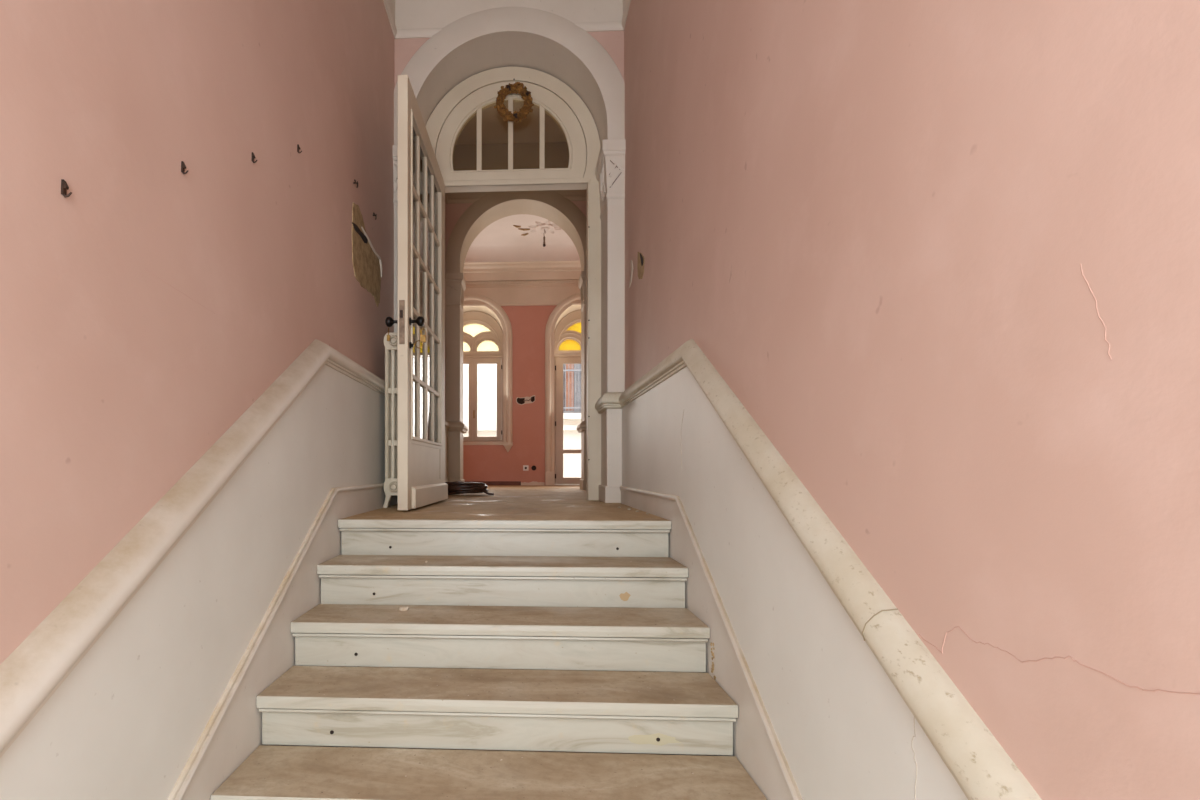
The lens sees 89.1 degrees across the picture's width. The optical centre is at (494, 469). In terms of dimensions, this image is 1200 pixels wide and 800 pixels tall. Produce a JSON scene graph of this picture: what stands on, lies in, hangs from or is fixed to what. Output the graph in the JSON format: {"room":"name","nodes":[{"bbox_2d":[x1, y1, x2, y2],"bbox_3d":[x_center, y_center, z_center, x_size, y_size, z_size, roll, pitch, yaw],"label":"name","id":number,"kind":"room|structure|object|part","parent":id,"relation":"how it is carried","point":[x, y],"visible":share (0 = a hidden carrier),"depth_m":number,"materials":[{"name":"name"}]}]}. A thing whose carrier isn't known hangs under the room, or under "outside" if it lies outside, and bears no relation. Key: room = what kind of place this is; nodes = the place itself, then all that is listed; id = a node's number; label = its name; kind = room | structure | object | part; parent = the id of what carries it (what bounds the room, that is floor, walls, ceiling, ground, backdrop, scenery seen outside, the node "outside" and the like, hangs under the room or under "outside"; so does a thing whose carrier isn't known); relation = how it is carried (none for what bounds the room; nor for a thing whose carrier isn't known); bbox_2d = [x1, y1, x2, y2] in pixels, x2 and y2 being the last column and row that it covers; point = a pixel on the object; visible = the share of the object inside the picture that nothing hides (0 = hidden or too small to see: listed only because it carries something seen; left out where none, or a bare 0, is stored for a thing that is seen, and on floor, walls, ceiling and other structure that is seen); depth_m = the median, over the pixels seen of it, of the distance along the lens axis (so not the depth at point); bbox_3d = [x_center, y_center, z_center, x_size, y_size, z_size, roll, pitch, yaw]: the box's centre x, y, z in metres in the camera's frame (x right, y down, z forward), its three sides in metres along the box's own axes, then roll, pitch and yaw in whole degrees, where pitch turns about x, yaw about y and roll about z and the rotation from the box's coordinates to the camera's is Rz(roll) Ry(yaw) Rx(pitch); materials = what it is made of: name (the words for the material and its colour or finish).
{"room":"historic interior","nodes":[
{"label":"historic interior","id":0,"kind":"room"},
{"bbox_2d":[0,0,397,799],"bbox_3d":[-0.861,-1.054,1.693,0.432,5.242,5.695,0,0,3],"label":"wall","id":1,"kind":"structure","parent":0,"point":[192,364],"depth_m":1.53,"materials":[{"name":"pink paint"}]},
{"bbox_2d":[61,179,71,197],"bbox_3d":[-0.843,-0.554,1.182,0.017,0.035,0.009,0,0,3],"label":"wall hook","id":2,"kind":"object","parent":1,"relation":"attached to","point":[64,187],"visible":1,"depth_m":1.18,"materials":[{"name":"metal"}]},
{"bbox_3d":[-0.850,-0.556,1.182,0.005,0.029,0.009,0,0,3],"label":"plate","id":3,"kind":"part","parent":2,"relation":"part of","materials":[{"name":"metal"}]},
{"bbox_2d":[181,161,187,173],"bbox_3d":[-0.823,-0.802,1.593,0.017,0.034,0.009,0,0,3],"label":"wall hook","id":4,"kind":"object","parent":1,"relation":"attached to","point":[183,166],"visible":1,"depth_m":1.59,"materials":[{"name":"metal"}]},
{"bbox_3d":[-0.829,-0.804,1.593,0.005,0.028,0.009,0,0,3],"label":"plate","id":5,"kind":"part","parent":4,"relation":"part of","materials":[{"name":"metal"}]},
{"bbox_3d":[-0.814,0.477,1.628,0.052,1.980,5.070,0,0,3],"label":"dado panel","id":6,"kind":"part","parent":1,"relation":"part of","materials":[{"name":"white paint"}]},
{"bbox_2d":[251,152,256,162],"bbox_3d":[-0.802,-1.042,2.003,0.017,0.035,0.009,0,0,3],"label":"wall hook","id":7,"kind":"object","parent":1,"relation":"attached to","point":[253,155],"visible":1,"depth_m":2.00,"materials":[{"name":"metal"}]},
{"bbox_3d":[-0.824,-3.038,1.643,0.031,0.056,5.100,0,0,3],"label":"cornice","id":8,"kind":"part","parent":1,"relation":"part of","materials":[{"name":"white paint"}]},
{"bbox_2d":[385,75,447,509],"bbox_3d":[-0.440,-0.947,3.813,0.222,2.324,1.256,0,0,4],"label":"door","id":9,"kind":"structure","parent":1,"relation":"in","point":[421,185],"depth_m":3.51,"materials":[{"name":"beige paint"}]},
{"bbox_3d":[-0.555,-0.804,3.259,0.078,0.056,0.056,0,0,4],"label":"knob","id":10,"kind":"part","parent":9,"relation":"part of","materials":[{"name":"black metal"}]},
{"bbox_3d":[-0.496,-0.788,3.199,0.030,0.235,0.003,0,0,4],"label":"lock plate","id":11,"kind":"part","parent":9,"relation":"part of","materials":[{"name":"silver metal"}]},
{"bbox_3d":[-0.467,-1.419,3.409,0.003,0.330,0.230,0,0,4],"label":"glass pane","id":12,"kind":"part","parent":9,"relation":"part of","materials":[{"name":"clear glass"}]},
{"bbox_3d":[-0.467,-1.077,3.409,0.003,0.346,0.230,0,0,4],"label":"glass pane","id":13,"kind":"part","parent":9,"relation":"part of","materials":[{"name":"clear glass"}]},
{"bbox_3d":[-0.467,-0.713,3.409,0.003,0.373,0.230,0,0,4],"label":"glass pane","id":14,"kind":"part","parent":9,"relation":"part of","materials":[{"name":"clear glass"}]},
{"bbox_3d":[-0.467,-0.353,3.409,0.003,0.339,0.230,0,0,4],"label":"glass pane","id":15,"kind":"part","parent":9,"relation":"part of","materials":[{"name":"glass"}]},
{"bbox_3d":[-0.467,-1.771,3.409,0.003,0.367,0.230,0,0,4],"label":"glass pane","id":16,"kind":"part","parent":9,"relation":"part of","materials":[{"name":"clear glass"}]},
{"bbox_3d":[-0.422,-0.804,3.248,0.078,0.056,0.056,0,0,4],"label":"knob","id":17,"kind":"part","parent":9,"relation":"part of","materials":[{"name":"black metal"}]},
{"bbox_3d":[-0.449,-1.771,3.643,0.003,0.367,0.231,0,0,5],"label":"glass pane","id":18,"kind":"part","parent":9,"relation":"part of","materials":[{"name":"clear glass"}]},
{"bbox_3d":[-0.449,-1.419,3.643,0.003,0.330,0.231,0,0,5],"label":"glass pane","id":19,"kind":"part","parent":9,"relation":"part of","materials":[{"name":"clear glass"}]},
{"bbox_3d":[-0.449,-1.077,3.643,0.003,0.346,0.231,0,0,5],"label":"glass pane","id":20,"kind":"part","parent":9,"relation":"part of","materials":[{"name":"clear glass"}]},
{"bbox_3d":[-0.449,-0.713,3.643,0.003,0.373,0.231,0,0,5],"label":"glass pane","id":21,"kind":"part","parent":9,"relation":"part of","materials":[{"name":"clear glass"}]},
{"bbox_3d":[-0.449,-0.353,3.643,0.003,0.339,0.231,0,0,5],"label":"glass pane","id":22,"kind":"part","parent":9,"relation":"part of","materials":[{"name":"clear glass"}]},
{"bbox_3d":[-0.449,-2.033,3.760,0.056,0.152,0.938,0,0,4],"label":"rail","id":23,"kind":"part","parent":9,"relation":"part of","materials":[{"name":"beige paint"}]},
{"bbox_3d":[-0.449,0.017,3.760,0.056,0.397,0.938,0,0,4],"label":"panel","id":24,"kind":"part","parent":9,"relation":"part of","materials":[{"name":"beige paint"}]},
{"bbox_3d":[-0.419,-1.069,3.758,0.013,1.803,0.972,0,0,4],"label":"glazing moulding","id":25,"kind":"part","parent":9,"relation":"part of","materials":[{"name":"beige paint"}]},
{"bbox_3d":[-0.431,-1.771,3.876,0.003,0.367,0.231,0,0,5],"label":"glass pane","id":26,"kind":"part","parent":9,"relation":"part of","materials":[{"name":"clear glass"}]},
{"bbox_3d":[-0.431,-1.419,3.876,0.003,0.330,0.231,0,0,5],"label":"glass pane","id":27,"kind":"part","parent":9,"relation":"part of","materials":[{"name":"clear glass"}]},
{"bbox_3d":[-0.431,-1.077,3.876,0.003,0.346,0.231,0,0,5],"label":"glass pane","id":28,"kind":"part","parent":9,"relation":"part of","materials":[{"name":"clear glass"}]},
{"bbox_3d":[-0.431,-0.713,3.876,0.003,0.373,0.231,0,0,5],"label":"glass pane","id":29,"kind":"part","parent":9,"relation":"part of","materials":[{"name":"clear glass"}]},
{"bbox_3d":[-0.431,-0.353,3.876,0.003,0.339,0.231,0,0,5],"label":"glass pane","id":30,"kind":"part","parent":9,"relation":"part of","materials":[{"name":"clear glass"}]},
{"bbox_3d":[-0.413,-1.419,4.110,0.003,0.330,0.230,0,0,4],"label":"glass pane","id":31,"kind":"part","parent":9,"relation":"part of","materials":[{"name":"clear glass"}]},
{"bbox_3d":[-0.413,-1.077,4.110,0.003,0.346,0.230,0,0,4],"label":"glass pane","id":32,"kind":"part","parent":9,"relation":"part of","materials":[{"name":"clear glass"}]},
{"bbox_3d":[-0.413,-0.713,4.110,0.003,0.373,0.230,0,0,4],"label":"glass pane","id":33,"kind":"part","parent":9,"relation":"part of","materials":[{"name":"clear glass"}]},
{"bbox_3d":[-0.413,-0.353,4.110,0.003,0.339,0.230,0,0,4],"label":"glass pane","id":34,"kind":"part","parent":9,"relation":"part of","materials":[{"name":"clear glass"}]},
{"bbox_3d":[-0.413,-1.771,4.110,0.003,0.367,0.230,0,0,4],"label":"glass pane","id":35,"kind":"part","parent":9,"relation":"part of","materials":[{"name":"clear glass"}]},
{"bbox_2d":[445,193,467,481],"bbox_3d":[-0.621,-1.675,5.838,0.466,4.000,2.680,0,0,3],"label":"wall","id":36,"kind":"structure","parent":0,"point":[449,425],"depth_m":6.72,"materials":[{"name":"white paint"}]},
{"bbox_3d":[-0.596,-0.101,5.697,0.030,0.750,2.200,0,0,3],"label":"dado panel","id":37,"kind":"part","parent":36,"relation":"part of","materials":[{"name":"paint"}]},
{"bbox_2d":[356,485,659,754],"bbox_3d":[0.101,0.896,4.025,5.400,1.342,10.550,0,0,3],"label":"floor","id":38,"kind":"structure","parent":0,"point":[507,499],"depth_m":3.81,"materials":[{"name":"stone"}]},
{"bbox_2d":[383,332,397,507],"bbox_3d":[-0.575,-0.293,3.813,0.150,1.035,0.591,0,0,3],"label":"radiator","id":39,"kind":"object","parent":38,"relation":"on","point":[391,347],"visible":0.27,"depth_m":3.55,"materials":[{"name":"metal"}]},
{"bbox_2d":[445,481,493,495],"bbox_3d":[-0.294,0.160,5.317,0.483,0.126,0.401,0,0,-17],"label":"cable coil","id":40,"kind":"object","parent":38,"relation":"on","point":[456,487],"visible":0.66,"depth_m":5.18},
{"bbox_2d":[211,745,766,799],"bbox_3d":[-0.014,0.960,1.727,1.490,0.165,0.298,0,0,3],"label":"marble step","id":41,"kind":"structure","parent":38,"relation":"on","point":[269,772],"depth_m":1.72,"materials":[{"name":"beige stone"}]},
{"bbox_2d":[256,666,737,754],"bbox_3d":[-0.001,0.797,2.003,1.490,0.165,0.298,0,0,3],"label":"marble step","id":42,"kind":"structure","parent":41,"relation":"on","point":[394,707],"depth_m":1.89,"materials":[{"name":"beige stone"}]},
{"bbox_3d":[-0.006,0.761,1.888,1.482,0.019,0.054,0,0,3],"label":"nosing moulding","id":43,"kind":"part","parent":42,"relation":"part of","materials":[{"name":"white stone"}]},
{"bbox_2d":[291,604,709,671],"bbox_3d":[0.013,0.633,2.280,1.490,0.165,0.298,0,0,3],"label":"marble step","id":44,"kind":"structure","parent":42,"relation":"on","point":[423,636],"depth_m":2.16,"materials":[{"name":"white stone"}]},
{"bbox_2d":[398,606,408,610],"bbox_3d":[-0.361,0.546,2.356,0.046,0.019,0.031,0,0,3],"label":"chunk","id":45,"kind":"object","parent":44,"relation":"on","point":[400,608],"visible":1,"depth_m":2.35,"materials":[{"name":"beige stone"}]},
{"bbox_3d":[0.008,0.597,2.165,1.482,0.019,0.054,0,0,3],"label":"nosing moulding","id":46,"kind":"part","parent":44,"relation":"part of","materials":[{"name":"white stone"}]},
{"bbox_2d":[317,555,687,607],"bbox_3d":[0.027,0.470,2.556,1.490,0.165,0.298,0,0,3],"label":"marble step","id":47,"kind":"structure","parent":44,"relation":"on","point":[541,581],"depth_m":2.44,"materials":[{"name":"beige stone"}]},
{"bbox_3d":[0.021,0.434,2.441,1.482,0.019,0.054,0,0,3],"label":"nosing moulding","id":48,"kind":"part","parent":47,"relation":"part of","materials":[{"name":"white stone"}]},
{"bbox_2d":[338,514,670,556],"bbox_3d":[0.042,0.307,2.844,1.490,0.165,0.321,0,0,3],"label":"marble step","id":49,"kind":"structure","parent":47,"relation":"on","point":[361,534],"depth_m":2.71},
{"bbox_3d":[0.035,0.271,2.718,1.482,0.019,0.054,0,0,3],"label":"nosing moulding","id":50,"kind":"part","parent":49,"relation":"part of","materials":[{"name":"white stone"}]},
{"bbox_2d":[393,0,625,502],"bbox_3d":[0.100,-1.675,4.331,1.988,4.000,0.489,0,0,3],"label":"wall","id":51,"kind":"structure","parent":0,"point":[440,44],"depth_m":4.14,"materials":[{"name":"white paint"}]},
{"bbox_3d":[-0.534,-3.038,4.176,0.335,0.056,0.031,0,0,3],"label":"cornice","id":52,"kind":"part","parent":51,"relation":"part of","materials":[{"name":"white paint"}]},
{"bbox_2d":[425,67,600,499],"bbox_3d":[0.110,-1.392,4.513,1.358,3.233,0.124,0,0,3],"label":"door frame","id":53,"kind":"structure","parent":51,"relation":"in","point":[553,97],"depth_m":4.47,"materials":[{"name":"beige paint"}]},
{"bbox_3d":[0.117,-2.538,4.506,1.128,0.733,0.047,0,0,3],"label":"fanlight sash","id":54,"kind":"part","parent":53,"relation":"part of","materials":[{"name":"beige paint"}]},
{"bbox_2d":[494,79,533,121],"bbox_3d":[0.137,-2.739,4.438,0.300,0.339,0.073,0,0,3],"label":"wreath","id":55,"kind":"object","parent":53,"relation":"hanging from","point":[517,87],"visible":1,"depth_m":4.43,"materials":[{"name":"plant"}]},
{"bbox_3d":[0.717,-3.038,4.114,0.335,0.056,0.031,0,0,3],"label":"cornice","id":56,"kind":"part","parent":51,"relation":"part of","materials":[{"name":"white paint"}]},
{"bbox_2d":[456,102,565,144],"bbox_3d":[0.260,-3.751,5.704,2.250,0.150,2.300,0,0,3],"label":"ceiling","id":57,"kind":"structure","parent":0,"point":[494,128],"depth_m":6.48,"materials":[{"name":"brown paint"}]},
{"bbox_2d":[445,142,586,489],"bbox_3d":[0.309,-1.675,6.911,2.118,4.000,0.444,0,0,3],"label":"wall","id":58,"kind":"structure","parent":0,"point":[468,214],"depth_m":6.77,"materials":[{"name":"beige paint"}]},
{"bbox_3d":[-0.363,-3.043,6.781,0.388,0.056,0.031,0,0,3],"label":"cornice","id":59,"kind":"part","parent":58,"relation":"part of","materials":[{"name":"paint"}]},
{"bbox_3d":[0.966,-3.043,6.715,0.388,0.056,0.031,0,0,3],"label":"cornice","id":60,"kind":"part","parent":58,"relation":"part of","materials":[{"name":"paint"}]},
{"bbox_2d":[463,233,580,484],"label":"wall","id":61,"kind":"structure","parent":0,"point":[528,279],"depth_m":8.78,"materials":[{"name":"pink paint"}]},
{"bbox_2d":[463,294,512,451],"bbox_3d":[-0.340,-1.421,9.030,1.222,2.322,0.536,0,0,3],"label":"window","id":62,"kind":"structure","parent":61,"relation":"attached to","point":[502,339],"depth_m":9.20,"materials":[{"name":"white paint"}]},
{"bbox_3d":[-0.314,-0.389,9.031,1.020,0.046,0.432,0,0,3],"label":"sill","id":63,"kind":"part","parent":62,"relation":"part of","materials":[{"name":"white paint"}]},
{"bbox_3d":[-0.328,-1.091,9.255,0.956,1.370,0.085,0,0,3],"label":"frame","id":64,"kind":"part","parent":62,"relation":"part of","materials":[{"name":"paint"}]},
{"bbox_3d":[-0.330,-2.133,9.226,0.969,0.617,0.022,0,0,3],"label":"tracery moulding","id":65,"kind":"part","parent":62,"relation":"part of","materials":[{"name":"paint"}]},
{"bbox_3d":[0.298,-2.705,7.970,5.020,0.600,1.670,0,0,3],"label":"room cornice","id":66,"kind":"part","parent":61,"relation":"part of","materials":[{"name":"white paint"}]},
{"bbox_2d":[523,465,528,470],"bbox_3d":[0.451,-0.029,8.784,0.080,0.080,0.011,0,0,3],"label":"wall socket","id":67,"kind":"object","parent":61,"relation":"attached to","point":[525,467],"visible":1,"depth_m":8.78,"materials":[{"name":"white plastic"}]},
{"bbox_3d":[0.551,0.195,8.778,0.345,0.058,0.021,0,0,3],"label":"broken skirting","id":68,"kind":"part","parent":61,"relation":"part of","materials":[{"name":"beige paint"}]},
{"bbox_2d":[545,293,580,484],"bbox_3d":[1.352,-1.169,9.010,1.214,2.827,0.668,0,0,3],"label":"door","id":69,"kind":"structure","parent":61,"relation":"attached to","point":[555,358],"depth_m":9.14,"materials":[{"name":"white paint"}]},
{"bbox_3d":[1.358,-2.133,9.142,0.969,0.617,0.022,0,0,3],"label":"tracery moulding","id":70,"kind":"part","parent":69,"relation":"part of","materials":[{"name":"paint"}]},
{"bbox_3d":[1.360,-0.775,9.171,0.956,2.000,0.085,0,0,3],"label":"frame","id":71,"kind":"part","parent":69,"relation":"part of","materials":[{"name":"paint"}]},
{"bbox_2d":[479,214,565,233],"bbox_3d":[0.308,-3.300,8.165,5.400,0.150,2.260,0,0,3],"label":"ceiling","id":72,"kind":"structure","parent":0,"point":[504,225],"depth_m":7.88,"materials":[{"name":"white paint"}]},
{"bbox_2d":[513,220,560,235],"bbox_3d":[0.632,-3.212,7.989,0.682,0.042,0.446,0,0,20],"label":"ceiling rose","id":73,"kind":"object","parent":72,"relation":"attached to","point":[547,226],"visible":0.93,"depth_m":7.95,"materials":[{"name":"white paint"}]},
{"bbox_2d":[576,421,586,432],"bbox_3d":[1.129,-1.675,5.751,0.466,4.000,2.680,0,0,3],"label":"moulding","id":74,"kind":"structure","parent":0,"point":[582,426],"depth_m":6.65,"materials":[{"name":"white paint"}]},
{"bbox_2d":[595,0,1199,799],"bbox_3d":[0.803,-1.054,1.609,0.412,5.242,5.695,0,0,3],"label":"wall","id":75,"kind":"structure","parent":0,"point":[909,402],"depth_m":1.02,"materials":[{"name":"pink paint"}]},
{"bbox_3d":[0.752,-3.038,1.564,0.031,0.056,5.100,0,0,3],"label":"cornice","id":76,"kind":"part","parent":75,"relation":"part of","materials":[{"name":"white paint"}]},
{"bbox_3d":[0.750,0.496,1.550,0.032,1.942,5.070,0,0,3],"label":"dado panel","id":77,"kind":"part","parent":75,"relation":"part of","materials":[{"name":"white paint"}]},
{"bbox_3d":[0.634,0.429,12.684,14.000,0.290,6.600,0,0,3],"label":"courtyard","id":78,"kind":"object","parent":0,"visible":0},
{"bbox_2d":[463,323,580,477],"bbox_3d":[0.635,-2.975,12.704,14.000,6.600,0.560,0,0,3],"label":"window glass","id":79,"kind":"object","parent":78,"relation":"on","point":[486,373],"visible":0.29,"depth_m":12.62,"materials":[{"name":"clear glass"}]},
{"bbox_2d":[559,327,580,410],"bbox_3d":[1.625,-2.126,12.685,0.740,1.900,0.020,0,0,3],"label":"shutter","id":80,"kind":"object","parent":79,"relation":"hanging from","point":[560,348],"depth_m":12.67,"materials":[{"name":"grey paint"}]},
{"bbox_2d":[562,324,580,412],"bbox_3d":[1.614,-2.111,12.462,0.660,1.830,0.025,0,0,3],"label":"grille","id":81,"kind":"object","parent":79,"relation":"attached to","point":[575,325],"depth_m":12.45,"materials":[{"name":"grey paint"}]},
{"bbox_3d":[1.625,-1.115,12.464,1.100,0.120,0.180,0,0,3],"label":"outside sill","id":82,"kind":"part","parent":79,"relation":"part of","materials":[{"name":"white"}]}
]}

